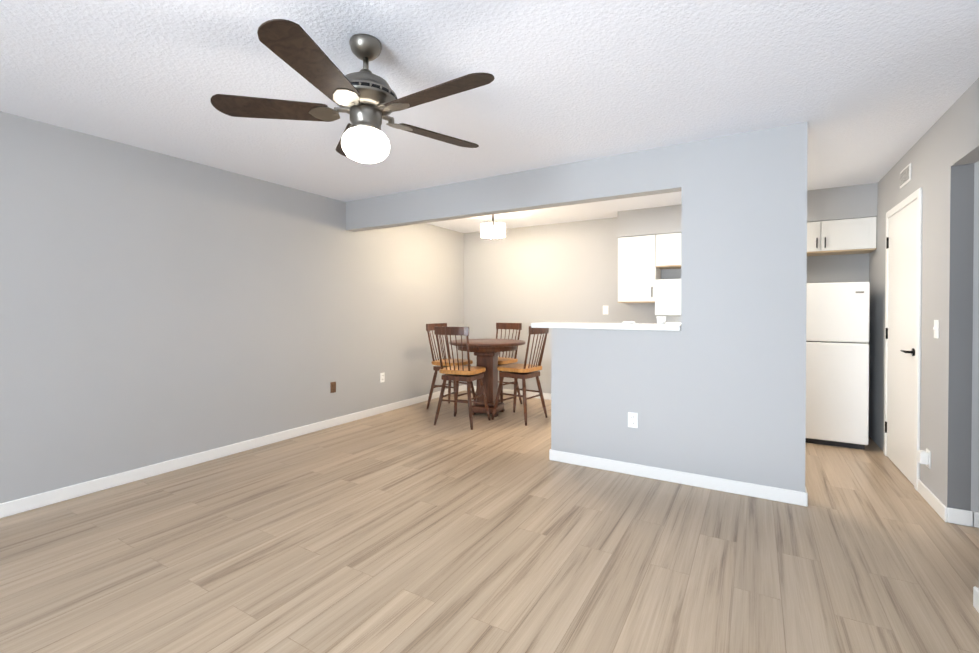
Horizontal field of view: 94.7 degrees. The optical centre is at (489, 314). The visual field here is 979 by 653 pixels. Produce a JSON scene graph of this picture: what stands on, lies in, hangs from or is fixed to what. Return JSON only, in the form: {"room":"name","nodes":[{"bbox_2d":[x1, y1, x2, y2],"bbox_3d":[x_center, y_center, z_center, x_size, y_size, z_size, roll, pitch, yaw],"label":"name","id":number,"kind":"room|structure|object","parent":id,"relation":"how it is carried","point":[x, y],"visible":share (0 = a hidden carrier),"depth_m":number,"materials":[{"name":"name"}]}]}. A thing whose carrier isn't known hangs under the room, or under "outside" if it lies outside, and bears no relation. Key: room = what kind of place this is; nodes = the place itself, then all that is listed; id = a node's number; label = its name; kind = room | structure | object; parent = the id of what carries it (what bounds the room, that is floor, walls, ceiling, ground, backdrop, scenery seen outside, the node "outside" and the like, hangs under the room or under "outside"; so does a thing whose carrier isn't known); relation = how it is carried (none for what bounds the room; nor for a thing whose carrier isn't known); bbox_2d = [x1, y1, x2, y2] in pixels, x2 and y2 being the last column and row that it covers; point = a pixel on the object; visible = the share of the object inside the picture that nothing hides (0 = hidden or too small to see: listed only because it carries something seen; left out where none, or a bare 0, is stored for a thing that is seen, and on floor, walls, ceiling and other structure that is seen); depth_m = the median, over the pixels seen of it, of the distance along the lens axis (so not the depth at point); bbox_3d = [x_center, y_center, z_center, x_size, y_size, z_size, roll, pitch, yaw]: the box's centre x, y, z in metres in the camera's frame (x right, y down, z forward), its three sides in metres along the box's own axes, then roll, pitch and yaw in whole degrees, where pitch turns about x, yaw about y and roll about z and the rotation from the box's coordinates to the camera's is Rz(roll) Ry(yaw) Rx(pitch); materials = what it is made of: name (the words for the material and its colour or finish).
{"room":"living room","nodes":[
{"label":"living room","id":0,"kind":"room"},
{"bbox_2d":[0,111,463,503],"bbox_3d":[-2.627,-0.005,3.343,0.120,2.440,8.810,0,1,31],"label":"wall","id":1,"kind":"structure","parent":0,"point":[155,307],"depth_m":3.54,"materials":[{"name":"grey paint"}]},
{"bbox_2d":[0,385,463,517],"bbox_3d":[-2.570,1.172,3.321,0.013,0.088,8.570,0,1,31],"label":"baseboard","id":2,"kind":"structure","parent":1,"relation":"attached to","point":[17,506],"depth_m":3.53,"materials":[{"name":"white wood"}]},
{"bbox_2d":[331,382,335,392],"bbox_3d":[-1.675,0.780,4.839,0.009,0.115,0.072,0,1,31],"label":"electrical outlet","id":3,"kind":"object","parent":1,"relation":"attached to","point":[333,387],"visible":1,"depth_m":4.84,"materials":[{"name":"brown plastic"}]},
{"bbox_2d":[380,373,384,382],"bbox_3d":[-1.299,0.764,5.476,0.009,0.115,0.072,0,1,31],"label":"electrical outlet","id":4,"kind":"object","parent":1,"relation":"attached to","point":[382,377],"visible":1,"depth_m":5.47,"materials":[{"name":"white plastic"}]},
{"bbox_2d":[0,391,978,652],"bbox_3d":[0.267,1.282,1.649,7.200,0.100,9.170,0,1,31],"label":"floor","id":5,"kind":"structure","parent":0,"point":[410,529],"depth_m":2.28,"materials":[{"name":"brown wood"}]},
{"bbox_2d":[426,323,475,413],"bbox_3d":[-0.495,0.655,5.755,0.539,1.078,0.489,0,1,31],"label":"chair","id":6,"kind":"object","parent":5,"relation":"on","point":[429,327],"visible":0.6,"depth_m":5.71,"materials":[{"name":"brown wood"}]},
{"bbox_2d":[434,326,490,429],"bbox_3d":[-0.308,0.663,4.973,0.473,1.078,0.532,0,1,25],"label":"chair","id":7,"kind":"object","parent":5,"relation":"on","point":[468,374],"visible":1,"depth_m":4.83,"materials":[{"name":"brown wood"}]},
{"bbox_2d":[449,339,524,416],"bbox_3d":[-0.027,0.756,5.457,0.919,0.875,0.919,0,1,31],"label":"dining table","id":8,"kind":"object","parent":5,"relation":"on","point":[486,352],"visible":0.88,"depth_m":5.34,"materials":[{"name":"brown wood"}]},
{"bbox_2d":[473,323,521,403],"bbox_3d":[0.127,0.653,5.968,0.473,1.078,0.532,0,1,37],"label":"chair","id":9,"kind":"object","parent":5,"relation":"on","point":[502,360],"visible":0.44,"depth_m":6.01,"materials":[{"name":"brown wood"}]},
{"bbox_2d":[492,326,548,425],"bbox_3d":[0.372,0.661,5.171,0.532,1.078,0.473,0,1,37],"label":"chair","id":10,"kind":"object","parent":5,"relation":"on","point":[517,371],"visible":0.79,"depth_m":5.08,"materials":[{"name":"brown wood"}]},
{"bbox_2d":[665,322,680,323],"bbox_3d":[2.250,0.648,5.042,0.753,1.100,0.692,0,1,31],"label":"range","id":11,"kind":"object","parent":5,"relation":"on","point":[672,323],"depth_m":5.41,"materials":[{"name":"white"}]},
{"bbox_2d":[805,282,869,449],"bbox_3d":[3.213,0.454,4.451,0.720,1.500,0.676,0,1,31],"label":"fridge","id":12,"kind":"object","parent":5,"relation":"on","point":[837,360],"visible":0.56,"depth_m":4.09,"materials":[{"name":"white painted metal"},{"name":"dark grey plastic"}]},
{"bbox_2d":[0,0,978,232],"bbox_3d":[0.267,-1.258,1.624,7.200,0.100,9.170,0,1,31],"label":"ceiling","id":13,"kind":"structure","parent":0,"point":[870,91],"depth_m":2.32,"materials":[{"name":"white paint"}]},
{"bbox_2d":[210,19,494,163],"bbox_3d":[-0.505,-0.947,1.987,1.186,0.526,1.234,0,1,31],"label":"fan","id":14,"kind":"object","parent":13,"relation":"hanging from","point":[366,99],"visible":1,"depth_m":1.92,"materials":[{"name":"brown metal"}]},
{"bbox_2d":[480,215,505,238],"bbox_3d":[0.042,-1.087,5.398,0.307,0.316,0.304,0,1,31],"label":"chandelier","id":15,"kind":"object","parent":13,"relation":"hanging from","point":[483,232],"visible":0.96,"depth_m":5.35,"materials":[{"name":"white glass"}]},
{"bbox_2d":[346,144,681,231],"bbox_3d":[-0.075,-1.078,4.155,3.440,0.310,0.120,0,1,31],"label":"header beam","id":16,"kind":"structure","parent":0,"point":[654,171],"depth_m":3.83,"materials":[{"name":"grey paint"}]},
{"bbox_2d":[464,217,868,393],"bbox_3d":[2.603,-0.025,5.303,6.900,2.440,0.120,0,1,31],"label":"wall","id":17,"kind":"structure","parent":0,"point":[526,277],"depth_m":6.28,"materials":[{"name":"grey paint"}]},
{"bbox_2d":[464,385,550,399],"bbox_3d":[0.659,1.141,6.384,2.437,0.088,0.013,0,1,31],"label":"baseboard","id":18,"kind":"structure","parent":17,"relation":"attached to","point":[547,396],"depth_m":6.44,"materials":[{"name":"white wood"}]},
{"bbox_2d":[603,306,607,313],"bbox_3d":[1.509,-0.060,5.868,0.072,0.115,0.017,0,1,31],"label":"light switch","id":19,"kind":"object","parent":17,"relation":"attached to","point":[605,309],"visible":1,"depth_m":5.87,"materials":[{"name":"white plastic"}]},
{"bbox_2d":[618,235,660,302],"bbox_3d":[1.817,-0.539,5.478,0.437,0.789,0.362,0,1,31],"label":"upper cabinet","id":20,"kind":"object","parent":17,"relation":"attached to","point":[639,272],"visible":0.92,"depth_m":5.34,"materials":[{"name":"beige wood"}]},
{"bbox_2d":[655,279,680,314],"bbox_3d":[2.312,-0.198,5.139,0.753,0.410,0.450,0,1,31],"label":"over-the-range microwave","id":21,"kind":"object","parent":17,"relation":"attached to","point":[667,296],"visible":0.29,"depth_m":5.09,"materials":[{"name":"white"}]},
{"bbox_2d":[656,233,680,268],"bbox_3d":[2.334,-0.741,5.171,0.757,0.379,0.362,0,1,31],"label":"upper cabinet","id":22,"kind":"object","parent":17,"relation":"attached to","point":[668,251],"visible":0.19,"depth_m":5.17,"materials":[{"name":"beige wood"}]},
{"bbox_2d":[807,217,876,255],"bbox_3d":[3.341,-0.770,4.577,0.854,0.309,0.362,0,1,31],"label":"upper cabinet","id":23,"kind":"object","parent":17,"relation":"attached to","point":[845,236],"visible":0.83,"depth_m":4.37,"materials":[{"name":"beige wood"}]},
{"bbox_2d":[551,122,807,491],"bbox_3d":[1.294,-0.005,3.358,1.740,2.440,0.120,0,1,31],"label":"wall","id":24,"kind":"structure","parent":0,"point":[743,290],"depth_m":3.11,"materials":[{"name":"grey paint"}]},
{"bbox_2d":[531,322,680,330],"bbox_3d":[0.948,0.092,3.671,1.168,0.040,0.375,0,1,31],"label":"countertop","id":25,"kind":"structure","parent":24,"relation":"on","point":[635,326],"depth_m":3.49,"materials":[{"name":"stone"}]},
{"bbox_2d":[622,321,634,323],"bbox_3d":[1.120,0.063,3.624,0.090,0.018,0.060,0,1,31],"label":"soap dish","id":26,"kind":"object","parent":25,"relation":"on","point":[628,322],"visible":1,"depth_m":3.60,"materials":[{"name":"white"}]},
{"bbox_2d":[656,316,665,323],"bbox_3d":[1.336,0.043,3.509,0.072,0.060,0.072,0,1,31],"label":"cup","id":27,"kind":"object","parent":25,"relation":"on","point":[661,319],"visible":1,"depth_m":3.48,"materials":[{"name":"white ceramic"}]},
{"bbox_2d":[628,412,637,427],"bbox_3d":[1.085,0.799,3.415,0.072,0.115,0.009,0,1,31],"label":"outlet","id":28,"kind":"object","parent":24,"relation":"attached to","point":[632,420],"visible":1,"depth_m":3.41,"materials":[{"name":"white plastic"}]},
{"bbox_2d":[549,449,807,506],"bbox_3d":[1.260,1.172,3.313,1.766,0.088,0.013,0,1,31],"label":"baseboard","id":29,"kind":"structure","parent":24,"relation":"attached to","point":[750,489],"depth_m":3.22,"materials":[{"name":"white wood"}]},
{"bbox_2d":[617,183,877,237],"bbox_3d":[2.676,-1.086,4.982,2.420,0.310,0.340,0,1,31],"label":"soffit","id":30,"kind":"structure","parent":0,"point":[846,202],"depth_m":4.46,"materials":[{"name":"grey paint"}]},
{"bbox_2d":[868,107,974,506],"bbox_3d":[3.294,-0.007,3.561,0.100,2.440,2.180,0,1,31],"label":"wall","id":31,"kind":"structure","parent":0,"point":[927,155],"depth_m":2.96,"materials":[{"name":"grey paint"}]},
{"bbox_2d":[884,187,921,490],"bbox_3d":[3.168,0.170,3.503,0.058,2.088,0.926,0,1,31],"label":"door","id":32,"kind":"structure","parent":31,"relation":"attached to","point":[903,278],"depth_m":3.42,"materials":[{"name":"white wood"}]},
{"bbox_2d":[900,163,910,188],"bbox_3d":[3.155,-1.051,3.423,0.010,0.125,0.270,0,1,31],"label":"air vent","id":33,"kind":"object","parent":31,"relation":"in","point":[905,176],"visible":1,"depth_m":3.40,"materials":[{"name":"white metal"}]},
{"bbox_2d":[917,448,930,468],"bbox_3d":[2.844,0.939,2.954,0.050,0.115,0.072,0,1,31],"label":"plug","id":34,"kind":"object","parent":31,"relation":"attached to","point":[923,457],"visible":0.98,"depth_m":2.93,"materials":[{"name":"white plastic"}]},
{"bbox_2d":[917,479,947,521],"bbox_3d":[2.818,1.176,2.876,0.013,0.088,0.523,0,1,31],"label":"baseboard","id":35,"kind":"structure","parent":31,"relation":"attached to","point":[937,505],"depth_m":2.84,"materials":[{"name":"white wood"}]},
{"bbox_2d":[933,320,938,338],"bbox_3d":[2.792,0.090,2.825,0.017,0.115,0.072,0,1,31],"label":"light switch","id":36,"kind":"object","parent":31,"relation":"attached to","point":[936,328],"visible":1,"depth_m":2.81,"materials":[{"name":"white plastic"}]},
{"bbox_2d":[951,78,978,165],"bbox_3d":[2.487,-1.038,2.181,0.100,0.350,1.000,0,1,31],"label":"lintel","id":37,"kind":"object","parent":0,"point":[965,128],"visible":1,"depth_m":2.46,"materials":[{"name":"grey paint"}]},
{"bbox_2d":[971,161,978,511],"bbox_3d":[3.593,0.007,2.177,1.820,2.440,0.100,0,1,31],"label":"wall","id":38,"kind":"structure","parent":0,"point":[975,445],"depth_m":2.59,"materials":[{"name":"grey paint"}]},
{"bbox_2d":[947,164,973,510],"bbox_3d":[2.740,0.177,2.623,0.098,2.090,0.002,0,1,31],"label":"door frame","id":39,"kind":"structure","parent":38,"relation":"attached to","point":[960,332],"depth_m":2.62,"materials":[{"name":"paint"}]},
{"bbox_2d":[947,507,978,527],"bbox_3d":[3.521,1.183,2.166,1.920,0.088,0.013,0,1,31],"label":"baseboard","id":40,"kind":"structure","parent":38,"relation":"attached to","point":[960,517],"depth_m":2.61,"materials":[{"name":"white wood"}]},
{"bbox_3d":[0.791,0.034,-0.518,0.270,2.440,5.390,0,1,31],"label":"wall","id":41,"kind":"structure","parent":0,"visible":0},
{"bbox_2d":[973,586,978,612],"bbox_3d":[0.672,1.209,-0.428,0.013,0.088,5.403,0,1,31],"label":"baseboard","id":42,"kind":"structure","parent":41,"relation":"attached to","point":[976,597],"depth_m":1.88,"materials":[{"name":"white wood"}]}
]}

